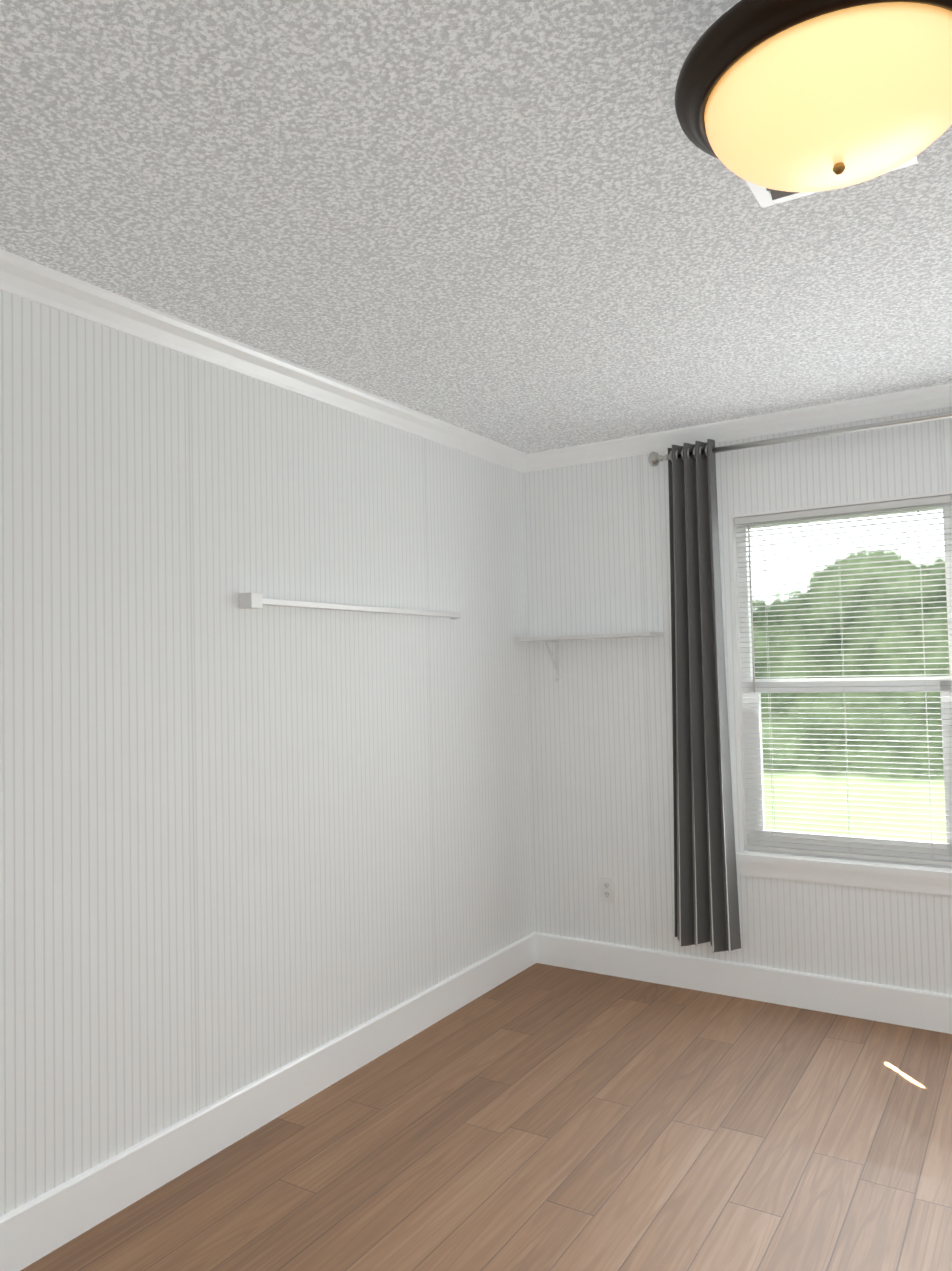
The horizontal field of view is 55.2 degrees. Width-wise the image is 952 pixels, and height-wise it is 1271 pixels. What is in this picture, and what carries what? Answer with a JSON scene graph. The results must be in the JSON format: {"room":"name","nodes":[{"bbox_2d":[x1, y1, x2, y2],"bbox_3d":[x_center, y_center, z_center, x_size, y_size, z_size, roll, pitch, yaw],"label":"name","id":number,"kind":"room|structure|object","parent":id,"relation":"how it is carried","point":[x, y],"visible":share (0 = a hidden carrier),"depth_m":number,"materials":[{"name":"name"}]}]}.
{"room":"empty bedroom","nodes":[
{"label":"empty bedroom","id":0,"kind":"room"},
{"bbox_2d":[0,290,533,1216],"bbox_3d":[-1.153,0.298,2.294,0.120,2.440,5.340,-3,-3,32],"label":"wall","id":1,"kind":"structure","parent":0,"point":[240,848],"depth_m":2.77,"materials":[{"name":"white paint"}]},
{"bbox_2d":[0,249,527,472],"bbox_3d":[-1.105,-0.887,2.292,0.058,0.075,5.100,-3,-3,32],"label":"crown molding","id":2,"kind":"structure","parent":1,"relation":"attached to","point":[25,278],"depth_m":2.79,"materials":[{"name":"white paint"}]},
{"bbox_2d":[0,932,535,1270],"bbox_3d":[-1.069,1.444,2.214,0.016,0.140,5.100,-3,-3,32],"label":"baseboard","id":3,"kind":"structure","parent":1,"relation":"attached to","point":[50,1222],"depth_m":2.71,"materials":[{"name":"white paint"}]},
{"bbox_2d":[239,592,460,619],"bbox_3d":[-0.397,-0.097,3.364,0.054,0.048,1.220,-3,-3,32],"label":"rail","id":4,"kind":"object","parent":1,"relation":"attached to","point":[250,600],"visible":1,"depth_m":3.14,"materials":[{"name":"white metal"}]},
{"bbox_2d":[0,0,951,453],"bbox_3d":[0.497,-1.050,1.288,4.090,0.100,5.340,-3,-3,32],"label":"ceiling","id":5,"kind":"structure","parent":0,"point":[528,226],"depth_m":2.07,"materials":[{"name":"white paint"}]},
{"bbox_2d":[675,0,951,191],"bbox_3d":[0.527,-0.836,1.337,0.462,0.325,0.462,-3,-3,32],"label":"ceiling light","id":6,"kind":"object","parent":5,"relation":"hanging from","point":[802,95],"visible":1,"depth_m":1.24,"materials":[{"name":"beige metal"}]},
{"bbox_2d":[745,155,918,207],"bbox_3d":[0.691,-0.975,1.826,0.320,0.018,0.340,-3,-3,32],"label":"ceiling vent","id":7,"kind":"object","parent":5,"relation":"in","point":[765,197],"visible":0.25,"depth_m":1.99,"materials":[{"name":"white plastic"}]},
{"bbox_2d":[20,963,951,1270],"bbox_3d":[0.556,1.487,1.190,4.090,0.100,5.340,-3,-3,32],"label":"floor","id":8,"kind":"structure","parent":0,"point":[540,1117],"depth_m":2.62,"materials":[{"name":"brown wood"}]},
{"bbox_2d":[523,407,951,994],"bbox_3d":[1.916,0.271,3.448,3.850,2.440,0.120,-3,-3,32],"label":"wall","id":9,"kind":"structure","parent":0,"point":[597,547],"depth_m":4.10,"materials":[{"name":"white paint"}]},
{"bbox_2d":[514,632,663,681],"bbox_3d":[0.512,0.105,4.170,0.680,0.213,0.161,-3,-3,32],"label":"shelf","id":10,"kind":"object","parent":9,"relation":"attached to","point":[555,639],"visible":1,"depth_m":4.16,"materials":[{"name":"white paint"}]},
{"bbox_2d":[600,876,614,902],"bbox_3d":[0.602,1.165,4.177,0.070,0.115,0.009,-3,-3,32],"label":"electrical outlet","id":11,"kind":"object","parent":9,"relation":"attached to","point":[607,890],"visible":1,"depth_m":4.17,"materials":[{"name":"white plastic"}]},
{"bbox_2d":[528,383,951,471],"bbox_3d":[1.837,-0.912,3.420,3.720,0.075,0.058,-3,-3,32],"label":"crown molding","id":12,"kind":"structure","parent":9,"relation":"attached to","point":[939,396],"depth_m":3.83,"materials":[{"name":"white paint"}]},
{"bbox_2d":[536,932,951,1033],"bbox_3d":[1.902,1.419,3.349,3.780,0.140,0.016,-3,-3,32],"label":"baseboard","id":13,"kind":"structure","parent":9,"relation":"attached to","point":[920,1009],"depth_m":3.80,"materials":[{"name":"white paint"}]},
{"bbox_2d":[648,412,951,952],"bbox_3d":[1.783,0.210,3.372,2.336,2.157,0.152,-3,-3,32],"label":"curtain","id":14,"kind":"object","parent":9,"relation":"attached to","point":[706,906],"visible":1,"depth_m":3.88,"materials":[{"name":"grey fabric"}]},
{"bbox_2d":[730,491,951,895],"bbox_3d":[1.894,0.211,3.445,1.860,1.530,0.150,-3,-3,32],"label":"window","id":15,"kind":"structure","parent":9,"relation":"in","point":[928,878],"depth_m":3.71,"materials":[{"name":"white plastic"}]},
{"bbox_2d":[735,495,951,864],"bbox_3d":[1.877,0.165,3.423,1.760,1.405,0.041,-3,-3,32],"label":"window blinds","id":16,"kind":"object","parent":15,"relation":"attached to","point":[852,509],"visible":0.92,"depth_m":3.67,"materials":[{"name":"white plastic"}]},
{"label":"outside","id":17,"kind":"structure","parent":0,"visible":0},
{"bbox_2d":[750,510,949,841],"bbox_3d":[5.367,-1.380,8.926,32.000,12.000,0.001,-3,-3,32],"label":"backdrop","id":18,"kind":"structure","parent":17,"point":[782,743],"depth_m":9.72,"materials":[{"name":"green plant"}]}
]}

